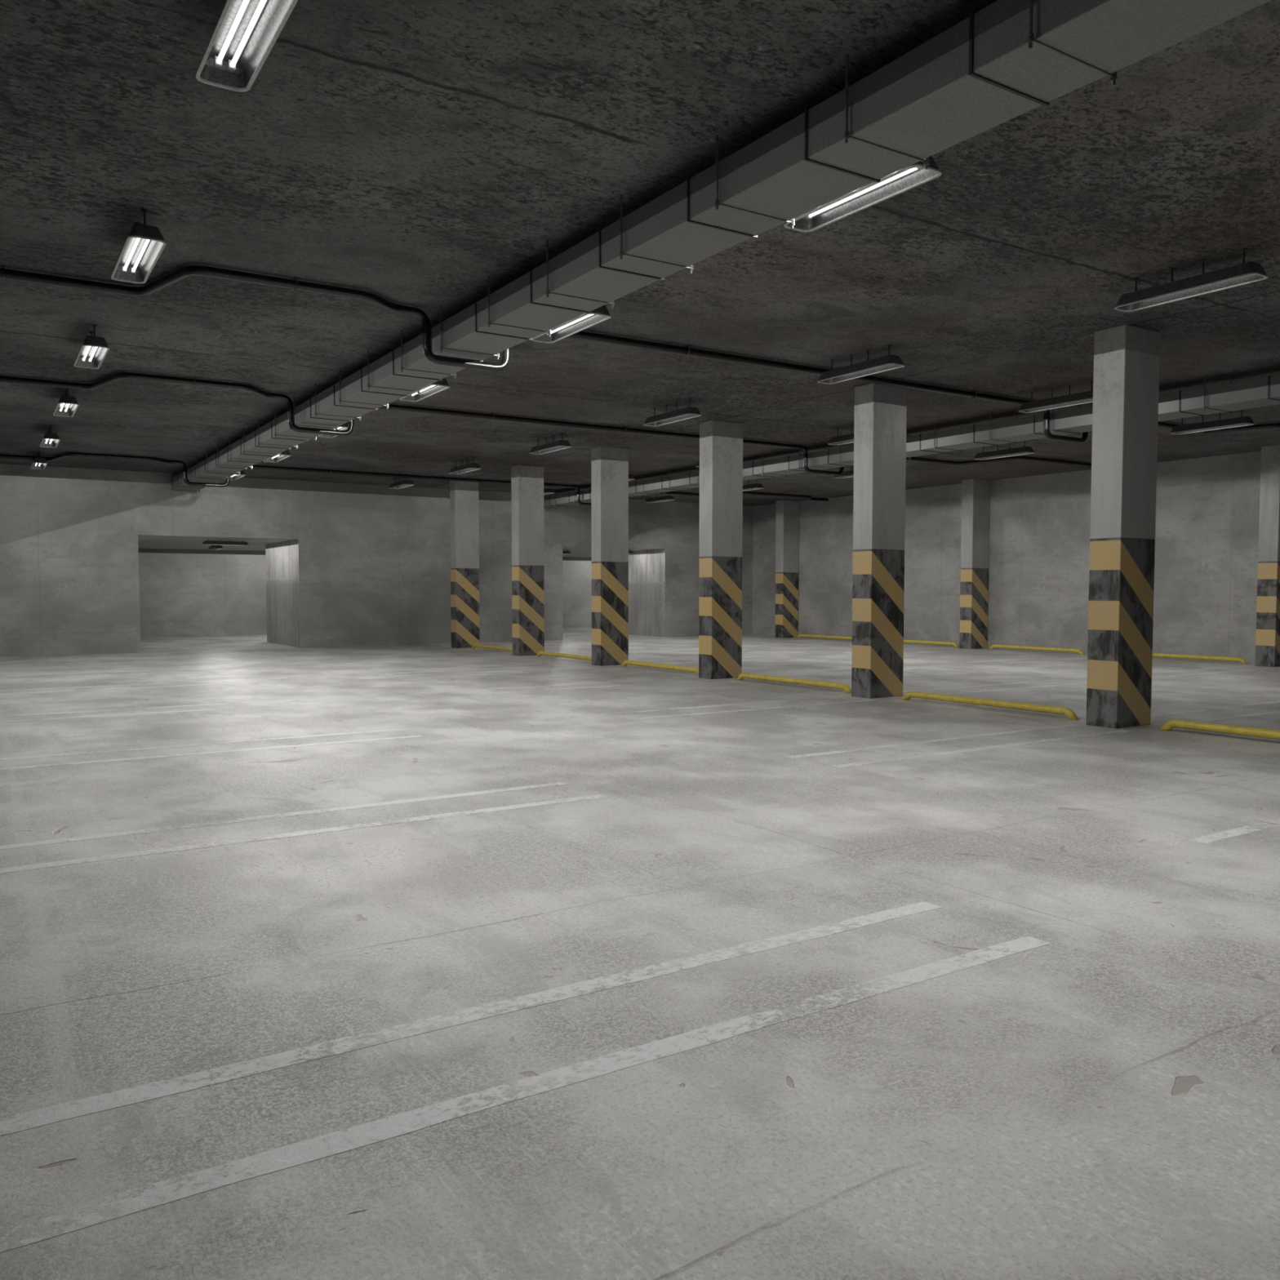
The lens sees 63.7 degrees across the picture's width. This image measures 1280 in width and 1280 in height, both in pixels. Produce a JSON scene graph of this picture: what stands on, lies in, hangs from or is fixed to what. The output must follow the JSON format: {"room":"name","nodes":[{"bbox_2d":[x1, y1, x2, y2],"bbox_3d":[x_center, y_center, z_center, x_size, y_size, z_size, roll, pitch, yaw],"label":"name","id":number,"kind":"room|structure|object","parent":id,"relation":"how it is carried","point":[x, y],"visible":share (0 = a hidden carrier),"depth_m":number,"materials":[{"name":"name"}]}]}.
{"room":"parking garage","nodes":[
{"label":"parking garage","id":0,"kind":"room"},
{"bbox_2d":[137,541,591,557],"bbox_3d":[-7.824,-2.507,26.847,23.100,0.300,4.200,-2,3,-33],"label":"ceiling","id":1,"kind":"structure","parent":0,"point":[141,544],"depth_m":25.45,"materials":[{"name":"concrete"}]},
{"bbox_2d":[208,545,222,550],"bbox_3d":[-9.892,-2.168,23.991,0.182,0.104,0.932,-2,3,-33],"label":"lamp","id":2,"kind":"object","parent":1,"relation":"hanging from","point":[213,547],"visible":0.87,"depth_m":23.82,"materials":[{"name":"metal"}]},
{"bbox_2d":[202,539,248,546],"bbox_3d":[-8.772,-2.062,21.801,0.932,0.104,0.182,-2,3,-33],"label":"lamp","id":3,"kind":"object","parent":1,"relation":"hanging from","point":[206,542],"visible":1,"depth_m":21.74,"materials":[{"name":"plastic"}]},
{"bbox_2d":[138,548,591,637],"bbox_3d":[-7.905,-1.384,27.028,23.700,2.560,4.500,-2,3,-33],"label":"wall","id":4,"kind":"structure","parent":0,"point":[183,593],"depth_m":27.21,"materials":[{"name":"concrete"}]},
{"bbox_2d":[0,463,752,656],"bbox_3d":[-5.900,-1.688,23.882,23.100,3.470,2.930,-2,3,-33],"label":"wall","id":5,"kind":"structure","parent":0,"point":[347,564],"depth_m":21.73,"materials":[{"name":"concrete"}]},
{"bbox_2d":[0,627,1279,1279],"bbox_3d":[-0.215,0.623,15.114,23.700,0.300,33.000,-2,3,-33],"label":"floor","id":6,"kind":"structure","parent":0,"point":[1100,1100],"depth_m":3.33,"materials":[{"name":"concrete"}]},
{"bbox_2d":[0,655,178,662],"bbox_3d":[-10.793,0.365,17.283,5.640,0.001,0.094,-2,3,-33],"label":"parking line","id":7,"kind":"object","parent":6,"relation":"on","point":[177,655],"visible":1,"depth_m":17.93,"materials":[{"name":"white paint"}]},
{"bbox_2d":[0,657,183,663],"bbox_3d":[-10.540,0.384,16.887,5.640,0.001,0.094,-2,3,-33],"label":"parking line","id":8,"kind":"object","parent":6,"relation":"on","point":[175,657],"visible":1,"depth_m":17.62,"materials":[{"name":"white paint"}]},
{"bbox_2d":[8,667,213,675],"bbox_3d":[-8.950,0.504,14.410,5.640,0.001,0.094,-2,3,-33],"label":"parking line","id":9,"kind":"object","parent":6,"relation":"on","point":[202,668],"visible":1,"depth_m":15.08,"materials":[{"name":"white paint"}]},
{"bbox_2d":[0,679,250,691],"bbox_3d":[-7.613,0.605,12.328,5.640,0.001,0.094,-2,3,-33],"label":"parking line","id":10,"kind":"object","parent":6,"relation":"on","point":[243,679],"visible":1,"depth_m":13.00,"materials":[{"name":"white paint"}]},
{"bbox_2d":[0,681,257,694],"bbox_3d":[-7.360,0.624,11.932,5.640,0.001,0.094,-2,3,-33],"label":"parking line","id":11,"kind":"object","parent":6,"relation":"on","point":[255,682],"visible":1,"depth_m":12.57,"materials":[{"name":"white paint"}]},
{"bbox_2d":[0,698,310,716],"bbox_3d":[-6.023,0.725,9.850,5.640,0.001,0.094,-2,3,-33],"label":"parking line","id":12,"kind":"object","parent":6,"relation":"on","point":[299,699],"visible":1,"depth_m":10.48,"materials":[{"name":"white paint"}]},
{"bbox_2d":[0,702,322,722],"bbox_3d":[-5.770,0.744,9.455,5.640,0.001,0.094,-2,3,-33],"label":"parking line","id":13,"kind":"object","parent":6,"relation":"on","point":[308,703],"visible":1,"depth_m":10.06,"materials":[{"name":"white paint"}]},
{"bbox_2d":[0,728,401,759],"bbox_3d":[-4.433,0.845,7.372,5.640,0.001,0.094,-2,3,-33],"label":"parking line","id":14,"kind":"object","parent":6,"relation":"on","point":[151,748],"visible":1,"depth_m":7.99,"materials":[{"name":"white paint"}]},
{"bbox_2d":[0,735,422,770],"bbox_3d":[-4.180,0.864,6.977,5.640,0.001,0.094,-2,3,-33],"label":"parking line","id":15,"kind":"object","parent":6,"relation":"on","point":[409,736],"visible":1,"depth_m":7.55,"materials":[{"name":"white paint"}]},
{"bbox_2d":[0,782,568,849],"bbox_3d":[-2.843,0.964,4.895,5.640,0.001,0.094,-2,3,-33],"label":"parking line","id":16,"kind":"object","parent":6,"relation":"on","point":[335,809],"visible":1,"depth_m":5.44,"materials":[{"name":"white paint"}]},
{"bbox_2d":[0,794,607,873],"bbox_3d":[-2.590,0.983,4.500,5.640,0.001,0.094,-2,3,-33],"label":"parking line","id":17,"kind":"object","parent":6,"relation":"on","point":[42,865],"visible":1,"depth_m":5.02,"materials":[{"name":"white paint"}]},
{"bbox_2d":[281,647,445,653],"bbox_3d":[-5.456,0.202,20.700,3.380,0.001,0.094,-2,3,-33],"label":"parking line","id":18,"kind":"object","parent":6,"relation":"on","point":[437,647],"visible":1,"depth_m":20.64,"materials":[{"name":"white paint"}]},
{"bbox_2d":[301,648,456,653],"bbox_3d":[-5.202,0.221,20.305,3.380,0.001,0.094,-2,3,-33],"label":"parking line","id":19,"kind":"object","parent":6,"relation":"on","point":[453,648],"visible":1,"depth_m":20.36,"materials":[{"name":"white paint"}]},
{"bbox_2d":[324,654,509,662],"bbox_3d":[-3.866,0.322,18.223,3.380,0.001,0.094,-2,3,-33],"label":"parking line","id":20,"kind":"object","parent":6,"relation":"on","point":[500,655],"visible":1,"depth_m":18.17,"materials":[{"name":"white paint"}]},
{"bbox_2d":[333,656,514,663],"bbox_3d":[-3.612,0.341,17.827,3.380,0.001,0.093,-2,3,-33],"label":"parking line","id":21,"kind":"object","parent":6,"relation":"on","point":[504,656],"visible":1,"depth_m":17.74,"materials":[{"name":"white paint"}]},
{"bbox_2d":[449,480,479,648],"bbox_3d":[-3.664,-1.574,21.527,0.521,3.470,0.296,-2,3,-33],"label":"concrete column","id":22,"kind":"structure","parent":6,"relation":"on","point":[464,495],"depth_m":21.40,"materials":[{"name":"paint"}]},
{"bbox_2d":[0,901,942,1136],"bbox_3d":[-1.253,1.084,2.417,5.640,0.001,0.094,-2,3,-33],"label":"parking line","id":23,"kind":"object","parent":6,"relation":"on","point":[81,1107],"visible":1,"depth_m":2.82,"materials":[{"name":"white paint"}]},
{"bbox_2d":[391,664,586,673],"bbox_3d":[-2.276,0.442,15.745,3.380,0.001,0.094,-2,3,-33],"label":"parking line","id":24,"kind":"object","parent":6,"relation":"on","point":[575,664],"visible":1,"depth_m":15.72,"materials":[{"name":"white paint"}]},
{"bbox_2d":[471,644,512,651],"bbox_3d":[-2.878,0.167,20.364,0.072,0.104,2.176,-2,3,-33],"label":"wheel stop","id":25,"kind":"object","parent":6,"relation":"on","point":[480,646],"visible":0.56,"depth_m":20.37,"materials":[{"name":"yellow paint"}]},
{"bbox_2d":[0,936,1050,1253],"bbox_3d":[-1.000,1.103,2.022,5.640,0.001,0.094,-2,3,-33],"label":"parking line","id":26,"kind":"object","parent":6,"relation":"on","point":[78,1216],"visible":1,"depth_m":2.38,"materials":[{"name":"white paint"}]},
{"bbox_2d":[511,465,544,655],"bbox_3d":[-2.074,-1.454,19.050,0.521,3.470,0.296,-2,3,-33],"label":"concrete column","id":27,"kind":"structure","parent":6,"relation":"on","point":[526,482],"depth_m":18.92,"materials":[{"name":"paint"}]},
{"bbox_2d":[536,650,591,660],"bbox_3d":[-1.288,0.287,17.886,0.072,0.104,2.176,-2,3,-33],"label":"wheel stop","id":28,"kind":"object","parent":6,"relation":"on","point":[541,652],"visible":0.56,"depth_m":17.86,"materials":[{"name":"yellow paint"}]},
{"bbox_2d":[462,677,693,690],"bbox_3d":[-0.686,0.561,13.267,3.380,0.001,0.094,-2,3,-33],"label":"parking line","id":29,"kind":"object","parent":6,"relation":"on","point":[681,677],"visible":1,"depth_m":13.13,"materials":[{"name":"white paint"}]},
{"bbox_2d":[479,680,715,693],"bbox_3d":[-0.432,0.581,12.872,3.380,0.001,0.093,-2,3,-33],"label":"parking line","id":30,"kind":"object","parent":6,"relation":"on","point":[702,680],"visible":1,"depth_m":12.80,"materials":[{"name":"white paint"}]},
{"bbox_2d":[591,446,628,666],"bbox_3d":[-0.484,-1.334,16.572,0.521,3.470,0.296,-2,3,-33],"label":"concrete column","id":31,"kind":"structure","parent":6,"relation":"on","point":[609,465],"depth_m":16.44,"materials":[{"name":"paint"}]},
{"bbox_2d":[621,660,698,675],"bbox_3d":[0.302,0.407,15.409,0.072,0.104,2.176,-2,3,-33],"label":"wheel stop","id":32,"kind":"object","parent":6,"relation":"on","point":[625,663],"visible":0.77,"depth_m":15.33,"materials":[{"name":"yellow paint"}]},
{"bbox_2d":[648,656,769,662],"bbox_3d":[1.050,0.340,17.874,3.220,0.001,0.094,-2,3,-33],"label":"parking line markings","id":33,"kind":"object","parent":6,"relation":"on","point":[759,656],"visible":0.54,"depth_m":17.76,"materials":[{"name":"white paint"}]},
{"bbox_2d":[585,695,844,715],"bbox_3d":[0.904,0.681,10.790,3.380,0.001,0.094,-2,3,-33],"label":"parking line","id":34,"kind":"object","parent":6,"relation":"on","point":[840,695],"visible":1,"depth_m":10.64,"materials":[{"name":"white paint"}]},
{"bbox_2d":[698,420,742,679],"bbox_3d":[1.106,-1.214,14.095,0.521,3.470,0.296,-2,3,-33],"label":"concrete column","id":35,"kind":"structure","parent":6,"relation":"on","point":[721,442],"depth_m":13.96,"materials":[{"name":"paint"}]},
{"bbox_2d":[609,699,876,721],"bbox_3d":[1.158,0.700,10.395,3.380,0.001,0.094,-2,3,-33],"label":"parking line","id":36,"kind":"object","parent":6,"relation":"on","point":[864,700],"visible":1,"depth_m":10.28,"materials":[{"name":"white paint"}]},
{"bbox_2d":[774,500,799,637],"bbox_3d":[3.753,-1.801,26.276,0.521,3.470,0.296,-2,3,-33],"label":"concrete column","id":37,"kind":"structure","parent":6,"relation":"on","point":[787,512],"depth_m":26.14,"materials":[{"name":"paint"}]},
{"bbox_2d":[736,672,851,693],"bbox_3d":[1.892,0.527,12.931,0.072,0.104,2.176,-2,3,-33],"label":"wheel stop","id":38,"kind":"object","parent":6,"relation":"on","point":[846,687],"visible":1,"depth_m":12.79,"materials":[{"name":"yellow paint"}]},
{"bbox_2d":[746,642,840,646],"bbox_3d":[3.640,0.092,23.028,3.150,0.001,0.094,-2,3,-33],"label":"parking line markings","id":39,"kind":"object","parent":6,"relation":"on","point":[833,642],"visible":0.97,"depth_m":22.86,"materials":[{"name":"white paint"}]},
{"bbox_2d":[754,668,851,674],"bbox_3d":[2.640,0.460,15.397,3.220,0.001,0.094,-2,3,-33],"label":"parking line","id":40,"kind":"object","parent":6,"relation":"on","point":[842,668],"visible":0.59,"depth_m":15.26,"materials":[{"name":"white paint"}]},
{"bbox_2d":[796,634,852,639],"bbox_3d":[4.556,-0.060,25.124,0.072,0.104,2.176,-2,3,-33],"label":"wheel stop","id":41,"kind":"object","parent":6,"relation":"on","point":[799,636],"visible":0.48,"depth_m":25.14,"materials":[{"name":"yellow paint"}]},
{"bbox_2d":[777,668,911,676],"bbox_3d":[2.893,0.479,15.002,3.220,0.001,0.094,-2,3,-33],"label":"parking line","id":42,"kind":"object","parent":6,"relation":"on","point":[904,668],"visible":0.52,"depth_m":14.81,"materials":[{"name":"white paint"}]},
{"bbox_2d":[851,382,906,698],"bbox_3d":[2.696,-1.095,11.617,0.521,3.470,0.296,-2,3,-33],"label":"concrete column","id":43,"kind":"structure","parent":6,"relation":"on","point":[880,410],"depth_m":11.48,"materials":[{"name":"paint"}]},
{"bbox_2d":[903,639,959,647],"bbox_3d":[6.146,0.060,22.646,0.072,0.104,2.176,-2,3,-33],"label":"wheel stop","id":44,"kind":"object","parent":6,"relation":"on","point":[949,643],"visible":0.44,"depth_m":22.31,"materials":[{"name":"yellow paint"}]},
{"bbox_2d":[786,724,1080,758],"bbox_3d":[2.494,0.801,8.313,3.380,0.001,0.093,-2,3,-33],"label":"parking line","id":45,"kind":"object","parent":6,"relation":"on","point":[1068,725],"visible":1,"depth_m":8.16,"materials":[{"name":"white paint"}]},
{"bbox_2d":[959,479,990,648],"bbox_3d":[6.933,-1.561,21.321,0.521,3.470,0.296,-2,3,-33],"label":"concrete column","id":46,"kind":"structure","parent":6,"relation":"on","point":[975,493],"depth_m":21.19,"materials":[{"name":"paint"}]},
{"bbox_2d":[831,729,1130,768],"bbox_3d":[2.748,0.820,7.917,3.380,0.001,0.094,-2,3,-33],"label":"parking line","id":47,"kind":"object","parent":6,"relation":"on","point":[1120,731],"visible":1,"depth_m":7.76,"materials":[{"name":"white paint"}]},
{"bbox_2d":[901,690,1079,719],"bbox_3d":[3.482,0.647,10.454,0.072,0.104,2.176,-2,3,-33],"label":"wheel stop","id":48,"kind":"object","parent":6,"relation":"on","point":[1068,712],"visible":1,"depth_m":10.30,"materials":[{"name":"yellow paint"}]},
{"bbox_2d":[943,682,1087,694],"bbox_3d":[4.483,0.599,12.524,3.220,0.001,0.094,-2,3,-33],"label":"parking line","id":49,"kind":"object","parent":6,"relation":"on","point":[1082,682],"visible":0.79,"depth_m":12.60,"materials":[{"name":"white paint"}]},
{"bbox_2d":[973,655,1084,662],"bbox_3d":[6.820,0.332,18.073,3.150,0.001,0.094,-2,3,-33],"label":"parking line","id":50,"kind":"object","parent":6,"relation":"on","point":[1077,655],"visible":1,"depth_m":18.00,"materials":[{"name":"white paint"}]},
{"bbox_2d":[989,644,1084,654],"bbox_3d":[7.736,0.180,20.169,0.072,0.104,2.176,-2,3,-33],"label":"wheel stop","id":51,"kind":"object","parent":6,"relation":"on","point":[995,646],"visible":1,"depth_m":20.07,"materials":[{"name":"yellow paint"}]},
{"bbox_2d":[993,657,1087,664],"bbox_3d":[7.073,0.351,17.678,3.150,0.001,0.094,-2,3,-33],"label":"parking line","id":52,"kind":"object","parent":6,"relation":"on","point":[1082,658],"visible":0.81,"depth_m":17.58,"materials":[{"name":"white paint"}]},
{"bbox_2d":[1085,324,1159,728],"bbox_3d":[4.286,-0.975,9.139,0.521,3.470,0.296,-2,3,-33],"label":"concrete column","id":53,"kind":"structure","parent":6,"relation":"on","point":[1126,377],"depth_m":9.00,"materials":[{"name":"paint"}]},
{"bbox_2d":[1152,653,1248,664],"bbox_3d":[9.326,0.299,17.691,0.072,0.104,2.176,-2,3,-33],"label":"wheel stop","id":54,"kind":"object","parent":6,"relation":"on","point":[1242,660],"visible":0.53,"depth_m":17.39,"materials":[{"name":"yellow paint"}]},
{"bbox_2d":[1151,665,1249,673],"bbox_3d":[8.410,0.452,15.596,3.150,0.001,0.094,-2,3,-33],"label":"parking line","id":55,"kind":"object","parent":6,"relation":"on","point":[1245,665],"visible":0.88,"depth_m":15.60,"materials":[{"name":"white paint"}]},
{"bbox_2d":[1159,719,1279,739],"bbox_3d":[5.072,0.766,7.976,0.072,0.104,2.176,-2,3,-33],"label":"wheel stop","id":56,"kind":"object","parent":6,"relation":"on","point":[1175,723],"visible":1,"depth_m":8.41,"materials":[{"name":"yellow paint"}]},
{"bbox_2d":[1164,667,1279,676],"bbox_3d":[8.663,0.471,15.200,3.150,0.001,0.094,-2,3,-33],"label":"parking line","id":57,"kind":"object","parent":6,"relation":"on","point":[1268,668],"visible":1,"depth_m":15.13,"materials":[{"name":"white paint"}]},
{"bbox_2d":[1188,817,1279,843],"bbox_3d":[4.084,0.921,5.835,3.380,0.001,0.093,-2,3,-33],"label":"parking line","id":58,"kind":"object","parent":6,"relation":"on","point":[1208,838],"visible":1,"depth_m":5.13,"materials":[{"name":"white paint"}]},
{"bbox_2d":[1192,710,1279,722],"bbox_3d":[6.073,0.718,10.046,3.220,0.001,0.094,-2,3,-33],"label":"parking line","id":59,"kind":"object","parent":6,"relation":"on","point":[1278,711],"visible":0.75,"depth_m":9.77,"materials":[{"name":"white paint"}]},
{"bbox_2d":[1254,444,1279,666],"bbox_3d":[10.113,-1.321,16.366,0.521,3.470,0.296,-2,3,-33],"label":"concrete column","id":60,"kind":"structure","parent":6,"relation":"on","point":[1268,605],"depth_m":16.21,"materials":[{"name":"paint"}]},
{"bbox_2d":[0,0,1279,506],"bbox_3d":[1.008,-2.967,11.307,21.840,0.300,25.570,-2,3,-33],"label":"ceiling","id":61,"kind":"structure","parent":0,"point":[415,153],"depth_m":6.47,"materials":[{"name":"concrete"}]},
{"bbox_2d":[30,451,47,469],"bbox_3d":[-10.033,-3.001,17.177,0.208,0.204,1.012,-2,3,-33],"label":"lamp","id":62,"kind":"object","parent":61,"relation":"hanging from","point":[38,463],"visible":1,"depth_m":17.14,"materials":[{"name":"metal"}]},
{"bbox_2d":[40,425,60,448],"bbox_3d":[-8.316,-2.872,14.503,0.208,0.204,1.012,-2,3,-33],"label":"lamp","id":63,"kind":"object","parent":61,"relation":"hanging from","point":[51,440],"visible":1,"depth_m":14.55,"materials":[{"name":"metal"}]},
{"bbox_2d":[53,387,79,417],"bbox_3d":[-6.600,-2.742,11.829,0.208,0.204,1.012,-2,3,-33],"label":"lamp","id":64,"kind":"object","parent":61,"relation":"hanging from","point":[67,406],"visible":0.96,"depth_m":11.88,"materials":[{"name":"metal"}]},
{"bbox_2d":[73,324,109,368],"bbox_3d":[-4.884,-2.613,9.154,0.208,0.204,1.012,-2,3,-33],"label":"lamp","id":65,"kind":"object","parent":61,"relation":"hanging from","point":[94,349],"visible":1,"depth_m":9.18,"materials":[{"name":"metal"}]},
{"bbox_2d":[111,208,165,284],"bbox_3d":[-3.168,-2.484,6.480,0.208,0.204,1.012,-2,3,-33],"label":"lamp","id":66,"kind":"object","parent":61,"relation":"hanging from","point":[144,244],"visible":1,"depth_m":6.50,"materials":[{"name":"metal"}]},
{"bbox_2d":[223,470,245,479],"bbox_3d":[-7.423,-3.081,18.848,0.208,0.204,1.012,-2,3,-33],"label":"lamp","id":67,"kind":"object","parent":61,"relation":"hanging from","point":[237,475],"visible":0.52,"depth_m":18.89,"materials":[{"name":"metal"}]},
{"bbox_2d":[195,0,297,92],"bbox_3d":[-1.452,-2.354,3.806,0.208,0.204,1.012,-2,3,-33],"label":"lamp","id":68,"kind":"object","parent":61,"relation":"hanging from","point":[245,33],"visible":1,"depth_m":3.98,"materials":[{"name":"plastic"}]},
{"bbox_2d":[214,56,222,66],"bbox_3d":[-1.694,-2.325,4.138,0.026,0.030,0.016,-2,3,-33],"label":"socket","id":69,"kind":"object","parent":68,"relation":"attached to","point":[217,63],"depth_m":4.13,"materials":[{"name":"white plastic"}]},
{"bbox_2d":[228,59,235,70],"bbox_3d":[-1.650,-2.327,4.166,0.026,0.030,0.016,-2,3,-33],"label":"socket","id":70,"kind":"object","parent":68,"relation":"attached to","point":[231,66],"depth_m":4.15,"materials":[{"name":"white plastic"}]},
{"bbox_2d":[263,449,291,462],"bbox_3d":[-5.707,-2.951,16.174,0.208,0.204,1.012,-2,3,-33],"label":"lamp","id":71,"kind":"object","parent":61,"relation":"hanging from","point":[285,454],"visible":0.5,"depth_m":16.23,"materials":[{"name":"metal"}]},
{"bbox_2d":[318,434,336,437],"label":"lamp","id":72,"kind":"object","parent":61,"relation":"hanging from","point":[321,435],"depth_m":13.91,"materials":[{"name":"metal"}]},
{"bbox_2d":[332,422,348,430],"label":"lamp","id":73,"kind":"object","parent":61,"relation":"hanging from","point":[344,426],"depth_m":13.10,"materials":[{"name":"metal"}]},
{"bbox_2d":[388,474,414,488],"bbox_3d":[-4.762,-3.162,20.551,0.208,0.204,1.012,-2,3,-33],"label":"lamp","id":74,"kind":"object","parent":61,"relation":"hanging from","point":[405,483],"visible":0.89,"depth_m":20.50,"materials":[{"name":"metal"}]},
{"bbox_2d":[0,452,828,506],"bbox_3d":[-4.585,-3.021,20.065,21.222,0.437,0.989,-2,3,-30],"label":"conduit","id":75,"kind":"object","parent":61,"relation":"hanging from","point":[117,456],"visible":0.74,"depth_m":19.15,"materials":[{"name":"metal"}]},
{"bbox_2d":[399,377,449,401],"bbox_3d":[-2.274,-2.693,10.825,0.208,0.204,1.012,-2,3,-33],"label":"lamp","id":76,"kind":"object","parent":61,"relation":"hanging from","point":[438,386],"visible":0.49,"depth_m":10.86,"materials":[{"name":"metal"}]},
{"bbox_2d":[448,457,480,474],"bbox_3d":[-3.046,-3.033,17.877,0.208,0.204,1.012,-2,3,-33],"label":"lamp","id":77,"kind":"object","parent":61,"relation":"hanging from","point":[470,467],"visible":1,"depth_m":17.80,"materials":[{"name":"metal"}]},
{"bbox_2d":[0,372,1091,475],"bbox_3d":[-0.641,-2.724,13.932,21.230,0.437,1.137,-2,3,-29],"label":"conduit","id":78,"kind":"object","parent":61,"relation":"hanging from","point":[194,381],"visible":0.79,"depth_m":12.69,"materials":[{"name":"metal"}]},
{"bbox_2d":[543,488,555,494],"bbox_3d":[-2.152,-3.242,22.222,0.208,0.204,1.012,-2,3,-33],"label":"lamp","id":79,"kind":"object","parent":61,"relation":"hanging from","point":[548,491],"visible":0.33,"depth_m":21.83,"materials":[{"name":"metal"}]},
{"bbox_2d":[529,432,571,454],"bbox_3d":[-1.330,-2.903,15.203,0.208,0.204,1.012,-2,3,-33],"label":"lamp","id":80,"kind":"object","parent":61,"relation":"hanging from","point":[562,444],"visible":1,"depth_m":15.14,"materials":[{"name":"metal"}]},
{"bbox_2d":[531,304,611,343],"bbox_3d":[-0.558,-2.563,8.151,0.208,0.204,1.012,-2,3,-33],"label":"lamp","id":81,"kind":"object","parent":61,"relation":"hanging from","point":[600,314],"visible":0.53,"depth_m":8.17,"materials":[{"name":"metal"}]},
{"bbox_2d":[0,265,1279,443],"bbox_3d":[1.651,-2.551,10.357,21.222,0.437,0.900,-2,3,-30],"label":"conduit","id":82,"kind":"object","parent":61,"relation":"hanging from","point":[181,273],"visible":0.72,"depth_m":8.29,"materials":[{"name":"metal"}]},
{"bbox_2d":[644,493,675,502],"bbox_3d":[0.457,-3.322,23.893,0.208,0.204,1.012,-2,3,-33],"label":"lamp","id":83,"kind":"object","parent":61,"relation":"hanging from","point":[667,498],"visible":0.85,"depth_m":23.79,"materials":[{"name":"metal"}]},
{"bbox_2d":[643,398,701,426],"bbox_3d":[0.386,-2.774,12.529,0.208,0.204,1.012,-2,3,-33],"label":"lamp","id":84,"kind":"object","parent":61,"relation":"hanging from","point":[689,412],"visible":1,"depth_m":12.47,"materials":[{"name":"metal"}]},
{"bbox_2d":[170,0,1271,492],"bbox_3d":[-2.112,-2.548,9.503,0.520,0.365,25.270,-2,3,-33],"label":"ventilation duct","id":85,"kind":"object","parent":61,"relation":"hanging from","point":[1007,60],"visible":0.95,"depth_m":4.79,"materials":[{"name":"metal"}]},
{"bbox_2d":[742,479,764,491],"bbox_3d":[2.173,-3.192,21.219,0.208,0.204,1.012,-2,3,-33],"label":"lamp","id":86,"kind":"object","parent":61,"relation":"hanging from","point":[757,486],"visible":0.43,"depth_m":20.94,"materials":[{"name":"metal"}]},
{"bbox_2d":[827,426,853,444],"bbox_3d":[2.996,-2.854,14.200,0.208,0.204,1.012,-2,3,-33],"label":"lamp","id":87,"kind":"object","parent":61,"relation":"hanging from","point":[848,438],"visible":0.44,"depth_m":14.40,"materials":[{"name":"metal"}]},
{"bbox_2d":[833,465,853,478],"bbox_3d":[3.889,-3.063,18.545,0.208,0.204,1.012,-2,3,-33],"label":"lamp","id":88,"kind":"object","parent":61,"relation":"hanging from","point":[846,473],"visible":0.26,"depth_m":18.68,"materials":[{"name":"metal"}]},
{"bbox_2d":[817,344,904,384],"bbox_3d":[2.102,-2.645,9.855,0.208,0.204,1.012,-2,3,-33],"label":"lamp","id":89,"kind":"object","parent":61,"relation":"hanging from","point":[887,362],"visible":1,"depth_m":9.81,"materials":[{"name":"metal"}]},
{"bbox_2d":[783,155,941,231],"bbox_3d":[1.158,-2.434,5.477,0.208,0.204,1.012,-2,3,-33],"label":"lamp","id":90,"kind":"object","parent":61,"relation":"hanging from","point":[915,175],"visible":0.52,"depth_m":5.48,"materials":[{"name":"metal"}]},
{"bbox_2d":[543,374,1279,508],"bbox_3d":[4.477,-2.750,13.723,0.545,0.365,25.270,-2,3,-33],"label":"ventilation duct","id":91,"kind":"object","parent":61,"relation":"hanging from","point":[1230,397],"visible":0.66,"depth_m":13.28,"materials":[{"name":"metal"}]},
{"bbox_2d":[973,440,1034,460],"bbox_3d":[5.606,-2.934,15.871,0.208,0.204,1.012,-2,3,-33],"label":"lamp","id":92,"kind":"object","parent":61,"relation":"hanging from","point":[1024,450],"visible":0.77,"depth_m":15.81,"materials":[{"name":"metal"}]},
{"bbox_2d":[1017,381,1093,413],"bbox_3d":[4.712,-2.725,11.526,0.208,0.204,1.012,-2,3,-33],"label":"lamp","id":93,"kind":"object","parent":61,"relation":"hanging from","point":[1083,397],"visible":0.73,"depth_m":11.53,"materials":[{"name":"metal"}]},
{"bbox_2d":[1114,248,1268,311],"bbox_3d":[3.818,-2.515,7.181,0.208,0.204,1.012,-2,3,-33],"label":"lamp","id":94,"kind":"object","parent":61,"relation":"hanging from","point":[1243,273],"visible":1,"depth_m":7.13,"materials":[{"name":"metal"}]},
{"bbox_2d":[1169,409,1254,434],"bbox_3d":[7.322,-2.804,13.197,0.208,0.204,1.012,-2,3,-33],"label":"lamp","id":95,"kind":"object","parent":61,"relation":"hanging from","point":[1245,420],"visible":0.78,"depth_m":13.14,"materials":[{"name":"metal"}]},
{"bbox_2d":[752,451,1261,663],"bbox_3d":[10.074,-1.362,17.203,0.300,3.470,25.570,-2,3,-33],"label":"wall","id":96,"kind":"structure","parent":0,"point":[1206,527],"depth_m":20.22,"materials":[{"name":"concrete"}]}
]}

